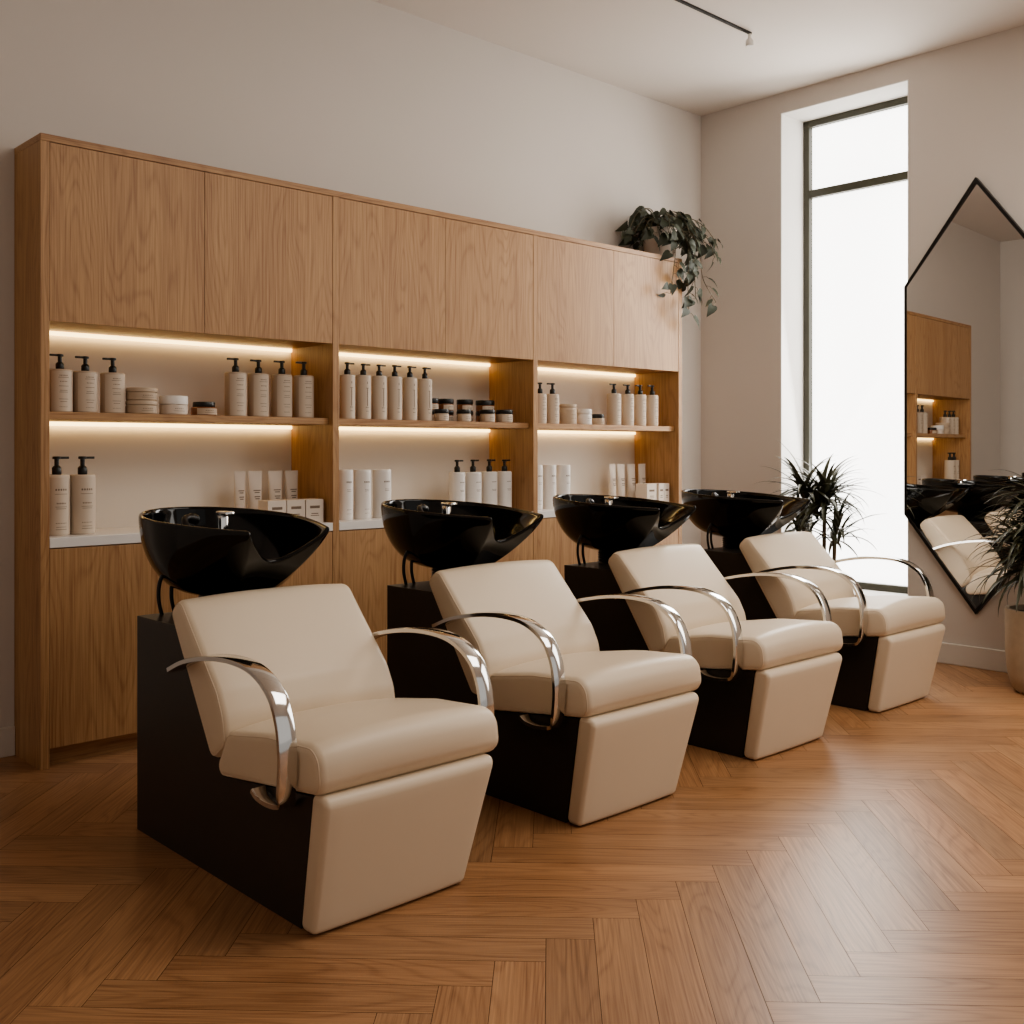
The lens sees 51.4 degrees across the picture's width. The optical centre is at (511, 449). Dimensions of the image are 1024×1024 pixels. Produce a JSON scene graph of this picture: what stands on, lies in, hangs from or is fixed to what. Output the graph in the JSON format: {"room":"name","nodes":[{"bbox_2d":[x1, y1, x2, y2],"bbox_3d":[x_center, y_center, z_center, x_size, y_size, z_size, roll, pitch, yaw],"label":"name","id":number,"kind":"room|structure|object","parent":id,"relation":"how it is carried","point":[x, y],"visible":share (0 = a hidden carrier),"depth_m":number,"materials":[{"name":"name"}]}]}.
{"room":"salon","nodes":[
{"label":"salon","id":0,"kind":"room"},
{"bbox_2d":[0,0,700,727],"bbox_3d":[-1.006,-0.558,5.192,6.970,3.617,0.150,0,0,-43],"label":"wall","id":1,"kind":"structure","parent":0,"point":[367,98],"depth_m":5.22,"materials":[{"name":"paint"}]},
{"bbox_2d":[0,726,14,757],"bbox_3d":[-2.571,1.142,3.612,1.686,0.116,0.016,0,0,-43],"label":"baseboard","id":2,"kind":"structure","parent":1,"relation":"attached to","point":[7,734],"depth_m":4.16,"materials":[{"name":"white"}]},
{"bbox_2d":[0,662,1023,1023],"bbox_3d":[0.869,1.225,2.130,8.420,0.050,6.922,0,0,-43],"label":"floor","id":3,"kind":"structure","parent":0,"point":[870,869],"depth_m":2.77,"materials":[{"name":"brown wood"}]},
{"bbox_2d":[137,506,497,933],"bbox_3d":[-0.710,0.701,3.268,0.706,0.999,1.390,0,0,-43],"label":"chair","id":4,"kind":"object","parent":3,"relation":"on","point":[278,755],"visible":1,"depth_m":2.97,"materials":[{"name":"beige leather"}]},
{"bbox_2d":[138,506,328,595],"bbox_3d":[-0.929,0.337,3.501,0.514,0.271,0.751,0,0,-43],"label":"basin","id":5,"kind":"object","parent":4,"relation":"in","point":[196,550],"depth_m":3.33,"materials":[{"name":"black ceramic"}]},
{"bbox_2d":[14,133,681,770],"bbox_3d":[-0.479,0.006,5.440,3.866,2.388,0.371,0,0,-43],"label":"tall cabinet","id":6,"kind":"object","parent":3,"relation":"on","point":[171,270],"visible":0.57,"depth_m":4.78,"materials":[{"name":"brown wood"}]},
{"bbox_2d":[49,354,72,411],"bbox_3d":[-1.764,-0.260,4.156,0.094,0.228,0.095,0,0,-41],"label":"pump bottle","id":7,"kind":"object","parent":6,"relation":"on","point":[60,379],"visible":0.91,"depth_m":4.12,"materials":[{"name":"beige plastic"}]},
{"bbox_2d":[73,356,97,412],"bbox_3d":[-1.692,-0.259,4.224,0.094,0.225,0.095,0,0,-45],"label":"pump bottle","id":8,"kind":"object","parent":6,"relation":"on","point":[85,382],"visible":0.95,"depth_m":4.18,"materials":[{"name":"beige plastic"}]},
{"bbox_2d":[100,358,124,412],"bbox_3d":[-1.612,-0.259,4.299,0.094,0.225,0.095,0,0,-41],"label":"pump bottle","id":9,"kind":"object","parent":6,"relation":"on","point":[112,383],"visible":0.96,"depth_m":4.26,"materials":[{"name":"beige plastic"}]},
{"bbox_2d":[125,400,157,413],"bbox_3d":[-1.516,-0.173,4.361,0.126,0.055,0.127,0,0,-43],"label":"jar","id":10,"kind":"object","parent":6,"relation":"on","point":[132,406],"visible":0.88,"depth_m":4.31,"materials":[{"name":"plastic"}]},
{"bbox_2d":[126,387,157,400],"bbox_3d":[-1.516,-0.227,4.361,0.124,0.052,0.125,0,0,-43],"label":"jar","id":11,"kind":"object","parent":10,"relation":"on","point":[132,393],"visible":0.93,"depth_m":4.31,"materials":[{"name":"plastic"}]},
{"bbox_2d":[159,395,187,414],"bbox_3d":[-1.416,-0.185,4.455,0.116,0.079,0.116,0,0,-43],"label":"jar","id":12,"kind":"object","parent":6,"relation":"on","point":[177,405],"visible":0.9,"depth_m":4.41,"materials":[{"name":"beige plastic"}]},
{"bbox_2d":[49,411,327,425],"bbox_3d":[-1.414,-0.131,4.582,1.261,0.030,0.323,0,0,-43],"label":"shelf","id":13,"kind":"object","parent":6,"relation":"attached to","point":[55,418],"depth_m":4.50,"materials":[{"name":"brown wood"}]},
{"bbox_2d":[49,522,332,547],"bbox_3d":[-1.401,0.351,4.569,1.261,0.038,0.359,0,0,-43],"label":"countertop","id":14,"kind":"structure","parent":6,"relation":"on","point":[124,535],"depth_m":4.16,"materials":[{"name":"white stone"}]},
{"bbox_2d":[49,456,69,535],"bbox_3d":[-1.773,0.178,4.148,0.096,0.307,0.097,0,0,-44],"label":"pump bottle","id":15,"kind":"object","parent":14,"relation":"on","point":[59,483],"visible":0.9,"depth_m":4.11,"materials":[{"name":"beige plastic"}]},
{"bbox_2d":[70,456,95,534],"bbox_3d":[-1.700,0.178,4.216,0.096,0.307,0.097,0,0,-44],"label":"pump bottle","id":16,"kind":"object","parent":14,"relation":"on","point":[82,484],"visible":0.98,"depth_m":4.18,"materials":[{"name":"beige plastic"}]},
{"bbox_2d":[234,471,245,507],"bbox_3d":[-1.226,0.214,4.797,0.048,0.236,0.048,0,0,0],"label":"tube","id":17,"kind":"object","parent":14,"relation":"on","point":[239,476],"visible":0.65,"depth_m":4.78,"materials":[{"name":"beige plastic"}]},
{"bbox_2d":[248,471,261,508],"bbox_3d":[-1.170,0.214,4.850,0.059,0.236,0.059,0,0,0],"label":"tube","id":18,"kind":"object","parent":14,"relation":"on","point":[254,477],"visible":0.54,"depth_m":4.83,"materials":[{"name":"beige plastic"}]},
{"bbox_2d":[258,500,285,512],"bbox_3d":[-1.070,0.279,4.755,0.093,0.107,0.086,0,0,-43],"label":"carton","id":19,"kind":"object","parent":14,"relation":"on","point":[271,505],"visible":0.46,"depth_m":4.73,"materials":[{"name":"beige cardboard"}]},
{"bbox_2d":[268,471,281,499],"bbox_3d":[-1.094,0.214,4.921,0.060,0.236,0.061,0,0,0],"label":"tube","id":20,"kind":"object","parent":14,"relation":"on","point":[274,477],"visible":0.52,"depth_m":4.91,"materials":[{"name":"beige plastic"}]},
{"bbox_2d":[285,470,297,498],"bbox_3d":[-1.031,0.214,4.981,0.056,0.236,0.056,0,0,0],"label":"tube","id":21,"kind":"object","parent":14,"relation":"on","point":[291,477],"visible":0.59,"depth_m":4.97,"materials":[{"name":"beige plastic"}]},
{"bbox_2d":[282,499,304,516],"bbox_3d":[-0.999,0.279,4.821,0.093,0.107,0.086,0,0,-43],"label":"carton","id":22,"kind":"object","parent":14,"relation":"on","point":[293,506],"visible":0.54,"depth_m":4.79,"materials":[{"name":"beige cardboard"}]},
{"bbox_2d":[302,498,322,521],"bbox_3d":[-0.928,0.279,4.888,0.093,0.107,0.086,0,0,-43],"label":"carton","id":23,"kind":"object","parent":14,"relation":"on","point":[313,507],"visible":0.61,"depth_m":4.86,"materials":[{"name":"beige cardboard"}]},
{"bbox_2d":[191,402,216,414],"bbox_3d":[-1.316,-0.175,4.549,0.108,0.058,0.109,0,0,-43],"label":"jar","id":24,"kind":"object","parent":6,"relation":"on","point":[199,408],"visible":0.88,"depth_m":4.51,"materials":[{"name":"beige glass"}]},
{"bbox_2d":[225,358,246,415],"bbox_3d":[-1.212,-0.275,4.673,0.094,0.257,0.095,0,0,-41],"label":"pump bottle","id":25,"kind":"object","parent":6,"relation":"on","point":[235,381],"visible":0.92,"depth_m":4.63,"materials":[{"name":"beige plastic"}]},
{"bbox_2d":[248,359,268,416],"bbox_3d":[-1.131,-0.274,4.749,0.092,0.256,0.093,0,0,-45],"label":"pump bottle","id":26,"kind":"object","parent":6,"relation":"on","point":[258,382],"visible":0.89,"depth_m":4.71,"materials":[{"name":"beige plastic"}]},
{"bbox_2d":[271,361,291,416],"bbox_3d":[-1.044,-0.275,4.831,0.092,0.258,0.093,0,0,-43],"label":"pump bottle","id":27,"kind":"object","parent":6,"relation":"on","point":[281,383],"visible":0.91,"depth_m":4.79,"materials":[{"name":"beige plastic"}]},
{"bbox_2d":[294,362,313,417],"bbox_3d":[-0.960,-0.276,4.909,0.092,0.260,0.093,0,0,-41],"label":"pump bottle","id":28,"kind":"object","parent":6,"relation":"on","point":[303,383],"visible":0.93,"depth_m":4.87,"materials":[{"name":"beige plastic"}]},
{"bbox_2d":[340,362,354,418],"bbox_3d":[-0.780,-0.281,5.051,0.074,0.269,0.073,0,0,-43],"label":"pump bottle","id":29,"kind":"object","parent":6,"relation":"on","point":[347,381],"visible":0.96,"depth_m":5.02,"materials":[{"name":"beige plastic"}]},
{"bbox_2d":[356,364,370,418],"bbox_3d":[-0.713,-0.280,5.113,0.074,0.268,0.073,0,0,-41],"label":"pump bottle","id":30,"kind":"object","parent":6,"relation":"on","point":[363,381],"visible":0.95,"depth_m":5.08,"materials":[{"name":"beige plastic"}]},
{"bbox_2d":[372,364,386,419],"bbox_3d":[-0.645,-0.281,5.177,0.074,0.269,0.073,0,0,-44],"label":"pump bottle","id":31,"kind":"object","parent":6,"relation":"on","point":[379,382],"visible":0.92,"depth_m":5.15,"materials":[{"name":"beige plastic"}]},
{"bbox_2d":[388,365,401,419],"bbox_3d":[-0.576,-0.281,5.242,0.073,0.271,0.071,0,0,-43],"label":"pump bottle","id":32,"kind":"object","parent":6,"relation":"on","point":[394,381],"visible":0.94,"depth_m":5.21,"materials":[{"name":"beige plastic"}]},
{"bbox_2d":[403,366,416,419],"bbox_3d":[-0.507,-0.281,5.306,0.073,0.271,0.071,0,0,-44],"label":"pump bottle","id":33,"kind":"object","parent":6,"relation":"on","point":[409,382],"visible":0.93,"depth_m":5.28,"materials":[{"name":"beige plastic"}]},
{"bbox_2d":[418,367,431,420],"bbox_3d":[-0.438,-0.281,5.370,0.073,0.270,0.074,0,0,44],"label":"pump bottle","id":34,"kind":"object","parent":6,"relation":"on","point":[424,384],"visible":0.91,"depth_m":5.34,"materials":[{"name":"beige plastic"}]},
{"bbox_2d":[339,418,528,428],"bbox_3d":[-0.474,-0.131,5.462,1.246,0.030,0.323,0,0,-43],"label":"shelf","id":35,"kind":"object","parent":6,"relation":"attached to","point":[518,423],"depth_m":5.39,"materials":[{"name":"brown wood"}]},
{"bbox_2d":[339,511,532,529],"bbox_3d":[-0.462,0.351,5.449,1.246,0.038,0.359,0,0,-43],"label":"countertop","id":36,"kind":"structure","parent":6,"relation":"on","point":[353,524],"depth_m":4.99,"materials":[{"name":"white stone"}]},
{"bbox_2d":[339,470,352,519],"bbox_3d":[-0.794,0.213,5.064,0.076,0.238,0.077,0,0,-43],"label":"canister","id":37,"kind":"object","parent":36,"relation":"on","point":[345,476],"visible":0.84,"depth_m":5.03,"materials":[{"name":"white plastic"}]},
{"bbox_2d":[354,470,370,518],"bbox_3d":[-0.721,0.213,5.133,0.084,0.237,0.085,0,0,-43],"label":"canister","id":38,"kind":"object","parent":36,"relation":"on","point":[362,478],"visible":1,"depth_m":5.10,"materials":[{"name":"white plastic"}]},
{"bbox_2d":[373,469,390,517],"bbox_3d":[-0.637,0.214,5.212,0.090,0.236,0.091,0,0,-43],"label":"canister","id":39,"kind":"object","parent":36,"relation":"on","point":[381,477],"visible":0.74,"depth_m":5.17,"materials":[{"name":"white plastic"}]},
{"bbox_2d":[449,460,464,500],"bbox_3d":[-0.287,0.192,5.580,0.084,0.280,0.085,0,0,-45],"label":"pump bottle","id":40,"kind":"object","parent":36,"relation":"on","point":[456,478],"visible":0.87,"depth_m":5.55,"materials":[{"name":"white plastic"}]},
{"bbox_2d":[465,460,481,502],"bbox_3d":[-0.206,0.192,5.642,0.091,0.281,0.090,0,0,45],"label":"pump bottle","id":41,"kind":"object","parent":36,"relation":"on","point":[473,479],"visible":0.8,"depth_m":5.61,"materials":[{"name":"white plastic"}]},
{"bbox_2d":[481,459,496,504],"bbox_3d":[-0.122,0.191,5.721,0.086,0.282,0.087,0,0,-41],"label":"pump bottle","id":42,"kind":"object","parent":36,"relation":"on","point":[489,477],"visible":0.84,"depth_m":5.68,"materials":[{"name":"white plastic"}]},
{"bbox_2d":[497,459,511,506],"bbox_3d":[-0.042,0.192,5.797,0.080,0.280,0.081,0,0,-42],"label":"pump bottle","id":43,"kind":"object","parent":36,"relation":"on","point":[504,477],"visible":0.84,"depth_m":5.76,"materials":[{"name":"white plastic"}]},
{"bbox_2d":[434,409,448,420],"bbox_3d":[-0.359,-0.176,5.411,0.076,0.061,0.076,0,0,-43],"label":"jar","id":44,"kind":"object","parent":6,"relation":"on","point":[440,414],"visible":0.97,"depth_m":5.38,"materials":[{"name":"plastic"}]},
{"bbox_2d":[448,410,453,420],"bbox_3d":[-0.346,-0.176,5.581,0.082,0.060,0.082,0,0,-43],"label":"jar","id":45,"kind":"object","parent":6,"relation":"on","point":[451,413],"visible":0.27,"depth_m":5.55,"materials":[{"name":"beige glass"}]},
{"bbox_2d":[438,399,453,410],"bbox_3d":[-0.346,-0.236,5.581,0.082,0.061,0.082,0,0,-43],"label":"jar","id":46,"kind":"object","parent":45,"relation":"on","point":[443,403],"visible":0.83,"depth_m":5.55,"materials":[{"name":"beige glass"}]},
{"bbox_2d":[457,409,470,421],"bbox_3d":[-0.248,-0.177,5.514,0.074,0.063,0.074,0,0,-43],"label":"jar","id":47,"kind":"object","parent":6,"relation":"on","point":[462,414],"visible":0.91,"depth_m":5.48,"materials":[{"name":"plastic"}]},
{"bbox_2d":[476,412,479,421],"bbox_3d":[-0.146,-0.176,5.768,0.103,0.060,0.103,0,0,-43],"label":"jar","id":48,"kind":"object","parent":6,"relation":"on","point":[477,413],"visible":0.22,"depth_m":5.73,"materials":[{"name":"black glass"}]},
{"bbox_2d":[476,400,494,411],"bbox_3d":[-0.146,-0.236,5.768,0.103,0.061,0.103,0,0,-43],"label":"jar","id":49,"kind":"object","parent":48,"relation":"on","point":[480,404],"visible":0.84,"depth_m":5.72,"materials":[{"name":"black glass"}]},
{"bbox_2d":[480,410,494,421],"bbox_3d":[-0.130,-0.179,5.625,0.082,0.066,0.082,0,0,-43],"label":"jar","id":50,"kind":"object","parent":6,"relation":"on","point":[485,415],"visible":0.94,"depth_m":5.59,"materials":[{"name":"plastic"}]},
{"bbox_2d":[496,410,512,422],"bbox_3d":[-0.041,-0.180,5.709,0.093,0.068,0.093,0,0,-43],"label":"jar","id":51,"kind":"object","parent":6,"relation":"on","point":[501,415],"visible":0.92,"depth_m":5.67,"materials":[{"name":"plastic"}]},
{"bbox_2d":[538,382,546,422],"bbox_3d":[0.155,-0.261,5.926,0.077,0.229,0.075,0,0,-43],"label":"pump bottle","id":52,"kind":"object","parent":6,"relation":"on","point":[542,398],"visible":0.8,"depth_m":5.89,"materials":[{"name":"beige plastic"}]},
{"bbox_2d":[538,509,555,517],"bbox_3d":[0.465,0.351,6.316,1.224,0.038,0.359,0,0,-43],"label":"countertop","id":53,"kind":"structure","parent":6,"relation":"on","point":[547,513],"depth_m":5.83,"materials":[{"name":"white stone"}]},
{"bbox_2d":[538,465,542,509],"bbox_3d":[0.131,0.208,5.931,0.080,0.248,0.081,0,0,-43],"label":"canister","id":54,"kind":"object","parent":53,"relation":"on","point":[540,467],"visible":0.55,"depth_m":5.90,"materials":[{"name":"white plastic"}]},
{"bbox_2d":[543,465,555,508],"bbox_3d":[0.210,0.208,6.005,0.076,0.247,0.077,0,0,-43],"label":"canister","id":55,"kind":"object","parent":53,"relation":"on","point":[549,471],"visible":0.75,"depth_m":5.97,"materials":[{"name":"white plastic"}]},
{"bbox_2d":[556,465,569,494],"bbox_3d":[0.293,0.209,6.083,0.078,0.246,0.079,0,0,-43],"label":"canister","id":56,"kind":"object","parent":53,"relation":"on","point":[562,471],"visible":0.61,"depth_m":6.05,"materials":[{"name":"white plastic"}]},
{"bbox_2d":[608,464,615,495],"bbox_3d":[0.614,0.209,6.521,0.050,0.245,0.050,0,0,0],"label":"tube","id":57,"kind":"object","parent":53,"relation":"on","point":[612,471],"visible":0.73,"depth_m":6.50,"materials":[{"name":"beige plastic"}]},
{"bbox_2d":[616,464,624,496],"bbox_3d":[0.671,0.209,6.575,0.057,0.245,0.058,0,0,0],"label":"tube","id":58,"kind":"object","parent":53,"relation":"on","point":[620,490],"visible":0.79,"depth_m":6.55,"materials":[{"name":"beige plastic"}]},
{"bbox_2d":[626,464,635,497],"bbox_3d":[0.744,0.209,6.642,0.059,0.245,0.059,0,0,0],"label":"tube","id":59,"kind":"object","parent":53,"relation":"on","point":[631,489],"visible":0.77,"depth_m":6.62,"materials":[{"name":"beige plastic"}]},
{"bbox_2d":[638,464,645,483],"bbox_3d":[0.818,0.209,6.712,0.056,0.245,0.056,0,0,0],"label":"tube","id":60,"kind":"object","parent":53,"relation":"on","point":[641,467],"visible":0.48,"depth_m":6.70,"materials":[{"name":"beige plastic"}]},
{"bbox_2d":[636,483,655,499],"bbox_3d":[0.825,0.270,6.547,0.090,0.125,0.091,0,0,-43],"label":"carton","id":61,"kind":"object","parent":53,"relation":"on","point":[643,490],"visible":0.61,"depth_m":6.52,"materials":[{"name":"beige cardboard"}]},
{"bbox_2d":[651,483,663,500],"bbox_3d":[0.893,0.270,6.610,0.050,0.125,0.091,0,0,-43],"label":"carton","id":62,"kind":"object","parent":53,"relation":"on","point":[659,486],"visible":0.54,"depth_m":6.58,"materials":[{"name":"beige cardboard"}]},
{"bbox_2d":[664,483,668,501],"bbox_3d":[0.931,0.270,6.646,0.050,0.125,0.091,0,0,-43],"label":"carton","id":63,"kind":"object","parent":53,"relation":"on","point":[666,485],"visible":0.4,"depth_m":6.61,"materials":[{"name":"beige cardboard"}]},
{"bbox_2d":[547,383,558,423],"bbox_3d":[0.227,-0.261,5.994,0.077,0.230,0.075,0,0,-40],"label":"pump bottle","id":64,"kind":"object","parent":6,"relation":"on","point":[552,398],"visible":0.94,"depth_m":5.96,"materials":[{"name":"beige plastic"}]},
{"bbox_2d":[559,404,576,423],"bbox_3d":[0.320,-0.203,6.081,0.098,0.115,0.099,0,0,-43],"label":"jar","id":65,"kind":"object","parent":6,"relation":"on","point":[567,412],"visible":0.91,"depth_m":6.04,"materials":[{"name":"plastic"}]},
{"bbox_2d":[577,409,591,424],"bbox_3d":[0.419,-0.191,6.174,0.089,0.090,0.089,0,0,-43],"label":"jar","id":66,"kind":"object","parent":6,"relation":"on","point":[584,416],"visible":0.84,"depth_m":6.14,"materials":[{"name":"white plastic"}]},
{"bbox_2d":[592,414,603,424],"bbox_3d":[0.506,-0.178,6.255,0.072,0.064,0.073,0,0,-43],"label":"jar","id":67,"kind":"object","parent":6,"relation":"on","point":[597,419],"visible":0.95,"depth_m":6.22,"materials":[{"name":"beige plastic"}]},
{"bbox_2d":[538,423,673,431],"bbox_3d":[0.452,-0.131,6.329,1.224,0.030,0.323,0,0,-43],"label":"shelf","id":68,"kind":"object","parent":6,"relation":"attached to","point":[542,427],"depth_m":6.31,"materials":[{"name":"brown wood"}]},
{"bbox_2d":[607,384,620,424],"bbox_3d":[0.609,-0.271,6.351,0.085,0.249,0.084,0,0,44],"label":"pump bottle","id":69,"kind":"object","parent":6,"relation":"on","point":[613,398],"visible":0.94,"depth_m":6.32,"materials":[{"name":"beige plastic"}]},
{"bbox_2d":[622,384,633,425],"bbox_3d":[0.699,-0.271,6.435,0.077,0.249,0.075,0,0,-42],"label":"pump bottle","id":70,"kind":"object","parent":6,"relation":"on","point":[627,398],"visible":0.9,"depth_m":6.40,"materials":[{"name":"beige plastic"}]},
{"bbox_2d":[634,385,645,425],"bbox_3d":[0.783,-0.272,6.514,0.076,0.251,0.073,0,0,-42],"label":"pump bottle","id":71,"kind":"object","parent":6,"relation":"on","point":[640,398],"visible":0.98,"depth_m":6.49,"materials":[{"name":"beige plastic"}]},
{"bbox_2d":[646,385,657,425],"bbox_3d":[0.867,-0.273,6.593,0.077,0.254,0.075,0,0,-42],"label":"pump bottle","id":72,"kind":"object","parent":6,"relation":"on","point":[652,399],"visible":0.96,"depth_m":6.56,"materials":[{"name":"beige plastic"}]},
{"bbox_2d":[615,206,722,326],"bbox_3d":[0.958,-1.130,6.617,0.765,0.773,0.443,0,0,-43],"label":"trailing plant","id":73,"kind":"object","parent":6,"relation":"on","point":[662,235],"visible":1,"depth_m":6.58,"materials":[{"name":"green plant"}]},
{"bbox_3d":[-0.251,-0.176,5.670,0.089,0.060,0.089,0,0,-43],"label":"jar","id":74,"kind":"object","parent":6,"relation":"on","visible":0},
{"bbox_2d":[456,399,472,410],"bbox_3d":[-0.251,-0.236,5.670,0.089,0.061,0.089,0,0,-43],"label":"jar","id":75,"kind":"object","parent":74,"relation":"on","point":[462,403],"visible":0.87,"depth_m":5.63,"materials":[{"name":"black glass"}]},
{"bbox_3d":[-0.419,-0.176,5.512,0.078,0.060,0.078,0,0,-43],"label":"jar","id":76,"kind":"object","parent":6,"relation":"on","visible":0},
{"bbox_2d":[432,398,438,409],"bbox_3d":[-0.419,-0.236,5.512,0.078,0.061,0.078,0,0,-43],"label":"jar","id":77,"kind":"object","parent":76,"relation":"on","point":[435,401],"visible":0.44,"depth_m":5.48,"materials":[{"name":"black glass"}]},
{"bbox_2d":[381,499,700,825],"bbox_3d":[-0.004,0.705,4.022,0.706,0.991,1.378,0,0,-43],"label":"chair","id":78,"kind":"object","parent":3,"relation":"on","point":[587,734],"visible":0.97,"depth_m":3.69,"materials":[{"name":"beige leather"}]},
{"bbox_2d":[381,499,543,575],"bbox_3d":[-0.227,0.367,4.259,0.499,0.315,0.729,0,0,-43],"label":"basin","id":79,"kind":"object","parent":78,"relation":"in","point":[455,538],"depth_m":4.09,"materials":[{"name":"black ceramic"}]},
{"bbox_2d":[553,494,842,759],"bbox_3d":[0.722,0.709,4.740,0.706,0.983,1.367,0,0,-43],"label":"chair","id":80,"kind":"object","parent":3,"relation":"on","point":[767,686],"visible":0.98,"depth_m":4.42,"materials":[{"name":"beige leather"}]},
{"bbox_2d":[553,494,695,563],"bbox_3d":[0.496,0.371,4.981,0.483,0.307,0.706,0,0,-43],"label":"basin","id":81,"kind":"object","parent":80,"relation":"in","point":[607,524],"depth_m":4.82,"materials":[{"name":"black ceramic"}]},
{"bbox_2d":[681,489,944,711],"bbox_3d":[1.453,0.710,5.481,0.706,0.980,1.363,0,0,-43],"label":"chair","id":82,"kind":"object","parent":3,"relation":"on","point":[890,650],"visible":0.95,"depth_m":5.20,"materials":[{"name":"beige leather"}]},
{"bbox_2d":[681,489,810,548],"bbox_3d":[1.226,0.372,5.724,0.478,0.304,0.699,0,0,-43],"label":"basin","id":83,"kind":"object","parent":82,"relation":"in","point":[734,516],"depth_m":5.56,"materials":[{"name":"black ceramic"}]},
{"bbox_2d":[758,440,880,559],"bbox_3d":[1.782,0.568,6.185,0.727,1.263,0.608,0,0,34],"label":"palm","id":84,"kind":"object","parent":3,"relation":"on","point":[820,492],"visible":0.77,"depth_m":6.13,"materials":[{"name":"plant"}]},
{"bbox_2d":[957,469,1023,693],"bbox_3d":[2.615,0.645,5.229,0.776,1.110,0.660,0,0,42],"label":"potted palm","id":85,"kind":"object","parent":3,"relation":"on","point":[1014,614],"visible":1,"depth_m":5.24,"materials":[{"name":"plant"}]},
{"bbox_2d":[1005,604,1023,693],"bbox_3d":[2.635,0.994,5.269,0.360,0.412,0.360,0,0,-43],"label":"pot","id":86,"kind":"object","parent":85,"relation":"attached to","point":[1014,621],"depth_m":5.23,"materials":[{"name":"ceramic"}]},
{"bbox_2d":[372,0,1023,115],"bbox_3d":[0.824,-2.317,2.178,8.420,0.100,7.052,0,0,-43],"label":"ceiling","id":87,"kind":"structure","parent":0,"point":[670,52],"depth_m":5.78,"materials":[{"name":"beige paint"}]},
{"bbox_2d":[675,0,753,47],"bbox_3d":[0.351,-2.228,4.898,2.609,0.078,0.042,0,0,-43],"label":"track light","id":88,"kind":"object","parent":87,"relation":"attached to","point":[749,42],"visible":1,"depth_m":5.61,"materials":[{"name":"black metal"}]},
{"bbox_2d":[701,25,1023,650],"bbox_3d":[3.795,-0.558,4.857,0.420,3.617,6.902,0,0,-43],"label":"wall","id":89,"kind":"structure","parent":0,"point":[966,99],"depth_m":6.79,"materials":[{"name":"paint"}]},
{"bbox_2d":[781,79,908,595],"bbox_3d":[2.123,-0.634,6.580,0.334,3.018,0.852,0,0,-43],"label":"window","id":90,"kind":"structure","parent":89,"relation":"in","point":[845,159],"depth_m":6.73,"materials":[{"name":"white glass"}]},
{"bbox_2d":[904,177,1023,613],"bbox_3d":[2.553,-0.297,5.851,0.033,2.399,0.822,0,0,-43],"label":"mirror","id":91,"kind":"object","parent":89,"relation":"attached to","point":[964,299],"visible":0.92,"depth_m":5.90,"materials":[{"name":"black mirror"}]},
{"bbox_2d":[937,642,1006,672],"bbox_3d":[3.642,1.142,4.702,0.016,0.116,6.885,0,0,-43],"label":"baseboard","id":92,"kind":"structure","parent":89,"relation":"attached to","point":[954,654],"depth_m":5.87,"materials":[{"name":"white paint"}]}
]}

